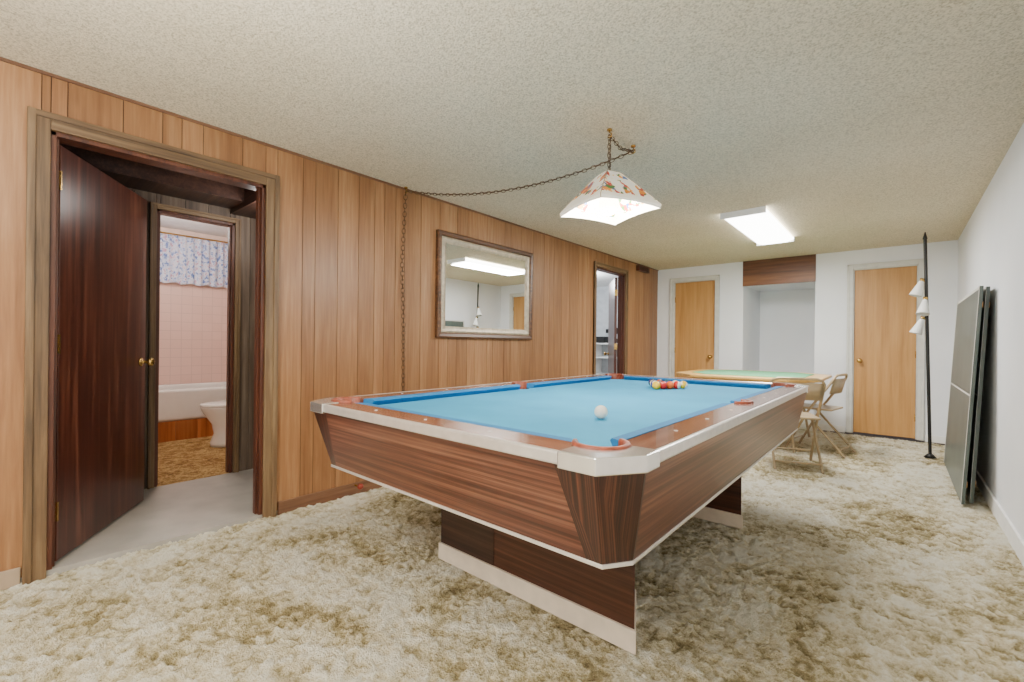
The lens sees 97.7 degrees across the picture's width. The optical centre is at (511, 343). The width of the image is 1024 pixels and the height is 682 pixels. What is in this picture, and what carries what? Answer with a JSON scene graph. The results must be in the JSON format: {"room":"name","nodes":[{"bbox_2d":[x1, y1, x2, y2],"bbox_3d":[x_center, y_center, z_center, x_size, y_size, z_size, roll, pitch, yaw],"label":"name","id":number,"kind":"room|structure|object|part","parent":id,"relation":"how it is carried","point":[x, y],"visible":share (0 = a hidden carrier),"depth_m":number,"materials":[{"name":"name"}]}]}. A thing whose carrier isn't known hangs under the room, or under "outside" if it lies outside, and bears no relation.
{"room":"billiard room","nodes":[
{"label":"billiard room","id":0,"kind":"room"},
{"bbox_2d":[20,436,277,582],"bbox_3d":[-2.941,1.069,3.975,3.673,0.050,3.000,1,0,41],"label":"floor","id":1,"kind":"structure","parent":0,"point":[184,510],"depth_m":2.87,"materials":[{"name":"concrete"}]},
{"bbox_2d":[158,382,225,442],"bbox_3d":[-3.979,0.772,5.004,0.748,0.560,1.800,1,0,41],"label":"bathtub","id":2,"kind":"object","parent":1,"relation":"on","point":[180,414],"visible":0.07,"depth_m":4.92,"materials":[{"name":"ceramic"}]},
{"bbox_2d":[158,418,213,442],"bbox_3d":[-3.982,0.942,5.003,0.748,0.220,1.798,1,0,41],"label":"panel","id":3,"kind":"object","parent":2,"relation":"in","point":[174,429],"depth_m":4.89,"materials":[{"name":"brown wood"}]},
{"bbox_2d":[200,400,225,447],"bbox_3d":[-2.907,0.655,4.755,0.500,0.802,0.680,1,0,41],"label":"toilet","id":4,"kind":"object","parent":1,"relation":"on","point":[215,411],"visible":0.3,"depth_m":4.54,"materials":[{"name":"ceramic"}]},
{"bbox_3d":[-2.966,0.624,4.686,0.390,0.034,0.499,1,0,41],"label":"seat lid","id":5,"kind":"part","parent":4,"relation":"part of","materials":[{"name":"ceramic"}]},
{"bbox_2d":[128,188,255,488],"bbox_3d":[-2.654,-0.093,3.276,0.100,2.280,2.297,1,0,41],"label":"wall","id":6,"kind":"structure","parent":0,"point":[248,231],"depth_m":3.70,"materials":[{"name":"brown wood"}]},
{"bbox_2d":[147,202,241,488],"bbox_3d":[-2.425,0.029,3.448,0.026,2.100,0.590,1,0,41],"label":"trim","id":7,"kind":"structure","parent":6,"relation":"attached to","point":[154,206],"depth_m":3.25,"materials":[{"name":"brown wood"}]},
{"bbox_2d":[160,227,227,288],"bbox_3d":[-3.298,-0.170,4.558,2.550,2.420,2.800,1,0,41],"label":"wall","id":8,"kind":"structure","parent":0,"point":[163,229],"depth_m":5.57,"materials":[{"name":"paint"}]},
{"bbox_2d":[159,283,226,384],"bbox_3d":[-4.230,0.154,5.357,0.100,1.750,2.600,1,0,41],"label":"tile","id":9,"kind":"structure","parent":8,"relation":"attached to","point":[193,319],"depth_m":5.57,"materials":[{"name":"pink tile"}]},
{"bbox_2d":[160,231,227,287],"bbox_3d":[-4.113,-1.024,5.333,0.090,0.610,1.500,1,0,41],"label":"window curtain","id":10,"kind":"object","parent":8,"relation":"attached to","point":[183,260],"visible":0.43,"depth_m":5.51,"materials":[{"name":"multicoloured fabric"}]},
{"bbox_3d":[-4.098,-1.314,5.324,0.018,0.018,1.500,1,0,41],"label":"rod","id":11,"kind":"part","parent":10,"relation":"part of","materials":[{"name":"gold metal"}]},
{"bbox_2d":[161,215,227,237],"bbox_3d":[-3.285,-1.430,4.558,2.550,0.100,2.800,1,0,41],"label":"ceiling","id":12,"kind":"structure","parent":0,"point":[168,222],"depth_m":5.31,"materials":[{"name":"white paint"}]},
{"bbox_2d":[0,61,657,577],"bbox_3d":[-0.827,-0.083,3.677,0.100,2.300,9.691,1,0,41],"label":"wall","id":13,"kind":"structure","parent":0,"point":[340,332],"depth_m":3.12,"materials":[{"name":"brown wood"}]},
{"bbox_2d":[0,567,20,590],"bbox_3d":[-3.081,1.032,0.987,0.014,0.080,2.690,1,0,41],"label":"baseboard","id":14,"kind":"structure","parent":13,"relation":"attached to","point":[8,578],"depth_m":1.98,"materials":[{"name":"paint"}]},
{"bbox_2d":[55,502,58,521],"bbox_3d":[-2.186,0.802,2.131,0.040,0.090,0.010,1,0,-18],"label":"hinge","id":15,"kind":"object","parent":13,"relation":"attached to","point":[56,503],"visible":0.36,"depth_m":2.13,"materials":[{"name":"gold metal"}]},
{"bbox_2d":[57,335,60,353],"bbox_3d":[-2.177,0.002,2.131,0.040,0.090,0.010,1,0,-18],"label":"hinge","id":16,"kind":"object","parent":13,"relation":"attached to","point":[58,336],"visible":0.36,"depth_m":2.13,"materials":[{"name":"gold metal"}]},
{"bbox_2d":[59,171,61,189],"bbox_3d":[-2.169,-0.778,2.131,0.040,0.090,0.010,1,0,-18],"label":"hinge","id":17,"kind":"object","parent":13,"relation":"attached to","point":[60,172],"visible":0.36,"depth_m":2.13,"materials":[{"name":"gold metal"}]},
{"bbox_2d":[55,145,154,560],"bbox_3d":[-2.281,0.045,2.561,0.109,1.988,0.876,1,0,-18],"label":"leaf","id":18,"kind":"object","parent":13,"relation":"attached to","point":[102,223],"depth_m":2.45,"materials":[{"name":"brown wood"}]},
{"bbox_3d":[-2.379,0.120,2.921,0.074,0.056,0.056,1,0,-18],"label":"knob","id":19,"kind":"part","parent":18,"relation":"part of","materials":[{"name":"gold metal"}]},
{"bbox_2d":[22,106,279,584],"bbox_3d":[-1.832,0.013,2.415,0.026,2.145,1.080,1,0,41],"label":"trim","id":20,"kind":"structure","parent":13,"relation":"attached to","point":[40,123],"depth_m":2.05,"materials":[{"name":"brown wood"}]},
{"bbox_2d":[46,131,265,570],"bbox_3d":[-1.880,0.035,2.457,0.100,2.040,0.930,1,0,41],"label":"trim","id":21,"kind":"structure","parent":13,"relation":"attached to","point":[56,137],"depth_m":2.28,"materials":[{"name":"brown wood"}]},
{"bbox_2d":[0,57,658,270],"bbox_3d":[-0.773,-1.226,3.641,0.010,0.014,9.691,1,0,41],"label":"crown molding","id":22,"kind":"structure","parent":13,"relation":"attached to","point":[9,61],"depth_m":2.64,"materials":[{"name":"brown wood"}]},
{"bbox_2d":[278,480,381,514],"bbox_3d":[0.439,1.068,5.076,0.012,0.085,5.901,1,0,41],"label":"baseboard","id":23,"kind":"structure","parent":13,"relation":"attached to","point":[288,505],"depth_m":3.07,"materials":[{"name":"brown wood"}]},
{"bbox_2d":[354,483,363,489],"bbox_3d":[-1.100,1.019,3.208,0.097,0.044,0.044,1,0,41],"label":"door stop","id":24,"kind":"object","parent":13,"relation":"attached to","point":[360,486],"visible":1,"depth_m":3.18,"materials":[{"name":"red plastic"}]},
{"bbox_2d":[435,229,532,339],"bbox_3d":[-0.213,-0.504,4.272,0.043,0.915,1.290,1,0,41],"label":"wall mirror","id":25,"kind":"object","parent":13,"relation":"attached to","point":[484,290],"visible":1,"depth_m":4.19,"materials":[{"name":"brown wood"}]},
{"bbox_2d":[445,244,524,329],"bbox_3d":[-0.224,-0.504,4.283,0.010,0.719,1.094,1,0,41],"label":"mirror glass","id":26,"kind":"object","parent":25,"relation":"attached to","point":[485,288],"depth_m":4.22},
{"bbox_2d":[592,261,628,374],"bbox_3d":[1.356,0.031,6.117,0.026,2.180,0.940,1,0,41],"label":"trim","id":27,"kind":"structure","parent":13,"relation":"attached to","point":[596,264],"depth_m":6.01,"materials":[{"name":"brown wood"}]},
{"bbox_2d":[608,278,616,372],"bbox_3d":[1.535,0.062,6.864,0.035,2.038,0.756,1,0,6],"label":"leaf","id":28,"kind":"object","parent":13,"relation":"attached to","point":[612,320],"visible":0.56,"depth_m":6.70,"materials":[{"name":"white wood"}]},
{"bbox_2d":[636,265,649,273],"bbox_3d":[1.999,-1.132,6.828,0.053,0.080,0.380,1,0,41],"label":"door chime","id":29,"kind":"object","parent":13,"relation":"attached to","point":[640,268],"visible":1,"depth_m":6.78,"materials":[{"name":"brown wood"}]},
{"bbox_2d":[0,0,1023,269],"bbox_3d":[0.889,-1.264,2.909,3.683,0.100,10.950,1,0,41],"label":"ceiling","id":30,"kind":"structure","parent":0,"point":[855,124],"depth_m":2.19,"materials":[{"name":"white paint"}]},
{"bbox_2d":[59,143,255,218],"bbox_3d":[-2.217,-1.139,2.910,1.023,0.180,2.300,1,0,41],"label":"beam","id":31,"kind":"structure","parent":30,"relation":"attached to","point":[240,201],"depth_m":3.14,"materials":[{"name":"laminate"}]},
{"bbox_2d":[400,128,661,391],"bbox_3d":[0.005,-0.401,3.025,1.988,1.647,0.564,1,0,41],"label":"pendant lamp","id":32,"kind":"object","parent":30,"relation":"hanging from","point":[611,197],"visible":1,"depth_m":2.56,"materials":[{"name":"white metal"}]},
{"bbox_3d":[-0.854,-0.399,3.523,0.034,1.628,0.053,1,0,29],"label":"wall chain","id":33,"kind":"part","parent":32,"relation":"part of","materials":[{"name":"brown metal"}]},
{"bbox_3d":[-0.107,-1.083,3.018,1.764,0.236,0.275,1,0,26],"label":"lamp cord","id":34,"kind":"part","parent":32,"relation":"part of","materials":[{"name":"brown metal"}]},
{"bbox_3d":[-0.047,-1.130,3.139,1.772,0.139,0.023,1,0,26],"label":"swag chain","id":35,"kind":"part","parent":32,"relation":"part of","materials":[{"name":"brown metal"}]},
{"bbox_3d":[0.549,-0.790,2.543,0.116,0.116,0.116,1,0,41],"label":"globe bulb","id":36,"kind":"part","parent":32,"relation":"part of","materials":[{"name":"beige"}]},
{"bbox_3d":[0.553,-1.081,2.543,0.019,0.220,0.019,1,0,24],"label":"drop chain","id":37,"kind":"part","parent":32,"relation":"part of","materials":[{"name":"brown metal"}]},
{"bbox_3d":[0.550,-0.853,2.543,0.406,0.220,0.406,1,0,-25],"label":"lamp shade","id":38,"kind":"part","parent":32,"relation":"part of","materials":[{"name":"glass"}]},
{"bbox_3d":[0.647,-1.167,2.648,0.026,0.049,0.296,1,0,43],"label":"hook chain","id":39,"kind":"part","parent":32,"relation":"part of","materials":[{"name":"brown metal"}]},
{"bbox_2d":[720,206,793,245],"bbox_3d":[2.528,-1.167,4.552,0.376,0.058,1.420,1,0,41],"label":"fluorescent ceiling light","id":40,"kind":"object","parent":30,"relation":"attached to","point":[757,223],"visible":1,"depth_m":4.35,"materials":[{"name":"white paint"}]},
{"bbox_2d":[596,285,617,372],"bbox_3d":[0.933,-0.064,7.577,2.323,2.300,4.300,1,0,41],"label":"wall","id":41,"kind":"structure","parent":0,"point":[602,317],"depth_m":9.43,"materials":[{"name":"grey paint"}]},
{"bbox_2d":[597,271,617,286],"bbox_3d":[0.946,-1.264,7.577,2.323,0.100,4.300,1,0,41],"label":"ceiling","id":42,"kind":"structure","parent":0,"point":[603,279],"depth_m":8.29,"materials":[{"name":"white paint"}]},
{"bbox_2d":[799,419,812,429],"bbox_3d":[4.002,1.155,6.600,0.870,0.040,1.058,1,0,41],"label":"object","id":43,"kind":"object","parent":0,"point":[803,426],"depth_m":6.25,"materials":[{"name":"beige"}]},
{"bbox_2d":[657,240,957,440],"bbox_3d":[4.070,-0.029,6.618,3.683,2.300,1.159,1,0,41],"label":"wall","id":44,"kind":"structure","parent":0,"point":[801,327],"depth_m":6.15,"materials":[{"name":"white paint"}]},
{"bbox_2d":[669,275,719,376],"bbox_3d":[2.837,0.037,6.964,0.750,2.140,0.126,1,0,41],"label":"trim","id":45,"kind":"structure","parent":44,"relation":"attached to","point":[716,278],"depth_m":6.99,"materials":[{"name":"paint"}]},
{"bbox_2d":[675,280,714,377],"bbox_3d":[2.840,0.070,6.968,0.602,2.058,0.035,1,0,41],"label":"leaf","id":46,"kind":"object","parent":44,"relation":"attached to","point":[695,301],"visible":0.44,"depth_m":6.95,"materials":[{"name":"brown wood"}]},
{"bbox_2d":[743,254,815,285],"bbox_3d":[3.676,-1.004,6.194,0.880,0.360,0.012,1,0,41],"label":"trim header","id":47,"kind":"object","parent":44,"relation":"attached to","point":[794,269],"visible":1,"depth_m":6.17,"materials":[{"name":"brown wood"}]},
{"bbox_2d":[817,424,945,443],"bbox_3d":[3.677,1.087,6.172,3.448,0.080,0.014,1,0,41],"label":"baseboard","id":48,"kind":"structure","parent":44,"relation":"attached to","point":[935,439],"depth_m":5.70,"materials":[{"name":"white paint"}]},
{"bbox_2d":[853,266,916,437],"bbox_3d":[4.560,0.099,5.487,0.582,2.038,0.035,1,0,41],"label":"leaf","id":49,"kind":"object","parent":44,"relation":"attached to","point":[885,311],"visible":1,"depth_m":5.46,"materials":[{"name":"brown wood"}]},
{"bbox_2d":[846,258,924,440],"bbox_3d":[4.556,0.066,5.482,0.730,2.120,0.126,1,0,41],"label":"trim","id":50,"kind":"structure","parent":44,"relation":"attached to","point":[920,339],"depth_m":5.48,"materials":[{"name":"paint"}]},
{"bbox_2d":[823,430,944,444],"bbox_3d":[0.862,1.186,2.909,3.683,0.080,10.950,1,0,41],"label":"floor","id":51,"kind":"structure","parent":0,"point":[853,433],"depth_m":5.72,"materials":[{"name":"brown wood"}]},
{"bbox_2d":[0,428,1023,681],"bbox_3d":[1.711,1.124,3.894,3.483,0.052,8.150,1,0,41],"label":"carpet","id":52,"kind":"object","parent":51,"relation":"on","point":[872,567],"visible":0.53,"depth_m":1.89,"materials":[{"name":"beige carpet"}]},
{"bbox_2d":[310,373,808,654],"bbox_3d":[0.586,0.688,2.663,1.642,0.830,2.914,1,0,41],"label":"pool table","id":53,"kind":"object","parent":52,"relation":"on","point":[551,503],"visible":1,"depth_m":1.66,"materials":[{"name":"brown wood"}]},
{"bbox_3d":[-0.440,0.293,2.603,0.114,0.042,1.432,1,0,41],"label":"rail","id":54,"kind":"part","parent":53,"relation":"part of","materials":[{"name":"brown wood"}]},
{"bbox_2d":[364,384,519,404],"bbox_3d":[-0.324,0.290,2.612,0.050,0.032,1.170,1,0,41],"label":"cushion","id":55,"kind":"object","parent":53,"relation":"on","point":[426,396],"depth_m":2.49,"materials":[{"name":"blue fabric"}]},
{"bbox_3d":[-0.311,0.295,1.616,1.447,0.042,0.107,1,0,41],"label":"rail","id":56,"kind":"part","parent":53,"relation":"part of","materials":[{"name":"brown wood"}]},
{"bbox_2d":[358,403,571,441],"bbox_3d":[-0.258,0.291,1.678,1.170,0.032,0.050,1,0,41],"label":"cushion","id":57,"kind":"object","parent":53,"relation":"on","point":[553,437],"depth_m":1.55,"materials":[{"name":"blue fabric"}]},
{"bbox_3d":[0.497,0.304,3.691,0.114,0.042,1.432,1,0,41],"label":"rail","id":58,"kind":"part","parent":53,"relation":"part of","materials":[{"name":"blue fabric"}]},
{"bbox_3d":[0.587,0.585,2.663,1.526,0.011,2.738,1,0,41],"label":"apron trim","id":59,"kind":"part","parent":53,"relation":"part of","materials":[{"name":"wood"}]},
{"bbox_3d":[0.590,0.300,2.663,1.634,0.036,2.906,1,0,41],"label":"rail trim","id":60,"kind":"part","parent":53,"relation":"part of","materials":[{"name":"metal"}]},
{"bbox_2d":[527,375,610,387],"bbox_3d":[0.505,0.299,3.575,0.050,0.032,1.170,1,0,41],"label":"cushion","id":61,"kind":"object","parent":53,"relation":"on","point":[542,384],"depth_m":3.46,"materials":[{"name":"blue fabric"}]},
{"bbox_2d":[594,405,607,418],"bbox_3d":[0.372,0.286,1.868,0.057,0.057,0.057,1,0,41],"label":"cue ball","id":62,"kind":"object","parent":53,"relation":"on","point":[600,411],"visible":1,"depth_m":1.85,"materials":[{"name":"white plastic"}]},
{"bbox_2d":[648,379,687,389],"bbox_3d":[1.074,0.293,3.204,0.288,0.057,0.258,1,0,41],"label":"balls","id":63,"kind":"object","parent":53,"relation":"on","point":[653,383],"visible":1,"depth_m":3.16},
{"bbox_2d":[610,403,731,445],"bbox_3d":[0.676,0.301,1.751,0.050,0.032,1.170,1,0,41],"label":"cushion","id":64,"kind":"object","parent":53,"relation":"on","point":[653,428],"depth_m":1.57,"materials":[{"name":"blue fabric"}]},
{"bbox_3d":[0.683,0.306,1.635,0.114,0.042,1.432,1,0,41],"label":"rail","id":65,"kind":"part","parent":53,"relation":"part of","materials":[{"name":"brown wood"}]},
{"bbox_3d":[1.492,0.315,3.709,1.447,0.042,0.107,1,0,41],"label":"rail","id":66,"kind":"part","parent":53,"relation":"part of","materials":[{"name":"brown wood"}]},
{"bbox_2d":[624,376,770,388],"bbox_3d":[1.439,0.310,3.648,1.170,0.032,0.050,1,0,41],"label":"cushion","id":67,"kind":"object","parent":53,"relation":"on","point":[636,378],"depth_m":3.52,"materials":[{"name":"blue fabric"}]},
{"bbox_2d":[730,386,783,402],"bbox_3d":[1.505,0.310,2.713,0.050,0.032,1.170,1,0,41],"label":"cushion","id":68,"kind":"object","parent":53,"relation":"on","point":[772,389],"depth_m":2.58,"materials":[{"name":"blue fabric"}]},
{"bbox_3d":[1.621,0.316,2.723,0.114,0.042,1.432,1,0,41],"label":"rail","id":69,"kind":"part","parent":53,"relation":"part of","materials":[{"name":"brown wood"}]},
{"bbox_2d":[676,369,831,452],"bbox_3d":[2.875,0.742,5.370,1.480,0.777,1.480,1,0,41],"label":"table","id":70,"kind":"object","parent":52,"relation":"on","point":[714,374],"visible":0.52,"depth_m":5.06,"materials":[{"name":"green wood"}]},
{"bbox_2d":[769,377,825,473],"bbox_3d":[2.615,0.717,4.177,0.445,0.830,0.550,1,0,21],"label":"folding chair","id":71,"kind":"object","parent":52,"relation":"on","point":[816,392],"visible":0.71,"depth_m":4.00,"materials":[{"name":"beige metal"}]},
{"bbox_3d":[2.559,0.428,4.020,0.403,0.157,0.073,1,0,21],"label":"panel","id":72,"kind":"part","parent":71,"relation":"part of","materials":[{"name":"beige metal"}]},
{"bbox_3d":[2.627,0.670,4.209,0.380,0.020,0.380,1,0,21],"label":"seat","id":73,"kind":"part","parent":71,"relation":"part of","materials":[{"name":"beige metal"}]},
{"bbox_2d":[784,373,855,457],"bbox_3d":[3.277,0.725,4.758,0.445,0.830,0.550,1,0,-39],"label":"folding chair","id":74,"kind":"object","parent":52,"relation":"on","point":[837,386],"visible":0.82,"depth_m":4.66,"materials":[{"name":"beige metal"}]},
{"bbox_3d":[3.256,0.677,4.785,0.380,0.020,0.380,1,0,-39],"label":"seat","id":75,"kind":"part","parent":74,"relation":"part of","materials":[{"name":"beige metal"}]},
{"bbox_3d":[3.386,0.437,4.629,0.403,0.157,0.073,1,0,-39],"label":"panel","id":76,"kind":"part","parent":74,"relation":"part of","materials":[{"name":"beige metal"}]},
{"bbox_2d":[909,232,936,458],"bbox_3d":[4.115,0.006,4.487,0.205,2.250,0.183,1,0,-10],"label":"lamp","id":77,"kind":"object","parent":52,"relation":"on","point":[923,310],"visible":1,"depth_m":4.47,"materials":[{"name":"black plastic"}]},
{"bbox_3d":[4.077,-0.173,4.521,0.101,0.173,0.103,1,0,-15],"label":"lampshade","id":78,"kind":"part","parent":77,"relation":"part of","materials":[{"name":"white paint"}]},
{"bbox_3d":[4.068,-0.553,4.514,0.101,0.173,0.103,1,0,-25],"label":"lampshade","id":79,"kind":"part","parent":77,"relation":"part of","materials":[{"name":"white paint"}]},
{"bbox_3d":[4.075,-0.363,4.439,0.103,0.173,0.101,1,0,15],"label":"lampshade","id":80,"kind":"part","parent":77,"relation":"part of","materials":[{"name":"white paint"}]},
{"bbox_2d":[944,286,983,504],"bbox_3d":[3.682,0.368,3.669,0.110,1.519,1.530,1,0,41],"label":"ping-pong table top","id":81,"kind":"object","parent":52,"relation":"on","point":[968,312],"visible":1,"depth_m":3.44,"materials":[{"name":"paint"}]},
{"bbox_2d":[966,286,989,503],"bbox_3d":[3.755,0.368,3.684,0.101,1.519,1.490,1,0,41],"label":"ping-pong table top","id":82,"kind":"object","parent":52,"relation":"on","point":[971,475],"visible":0.4,"depth_m":3.14,"materials":[{"name":"paint"}]},
{"bbox_2d":[957,123,1023,540],"bbox_3d":[1.923,-0.053,1.380,0.100,2.300,9.801,1,0,41],"label":"wall","id":83,"kind":"structure","parent":0,"point":[991,243],"depth_m":2.82,"materials":[{"name":"white paint"}]},
{"bbox_2d":[975,469,1023,565],"bbox_3d":[1.832,1.071,1.376,0.014,0.110,9.691,1,0,41],"label":"baseboard","id":84,"kind":"structure","parent":83,"relation":"attached to","point":[1015,540],"depth_m":2.72,"materials":[{"name":"white paint"}]},
{"bbox_3d":[0.920,1.113,7.577,2.323,0.047,4.300,1,0,41],"label":"floor","id":85,"kind":"structure","parent":0,"visible":0},
{"bbox_2d":[596,328,617,373],"bbox_3d":[1.950,0.389,9.165,1.500,1.423,0.340,1,0,41],"label":"storage shelf","id":86,"kind":"object","parent":85,"relation":"on","point":[599,340],"visible":0.15,"depth_m":9.27,"materials":[{"name":"white paint"}]}
]}

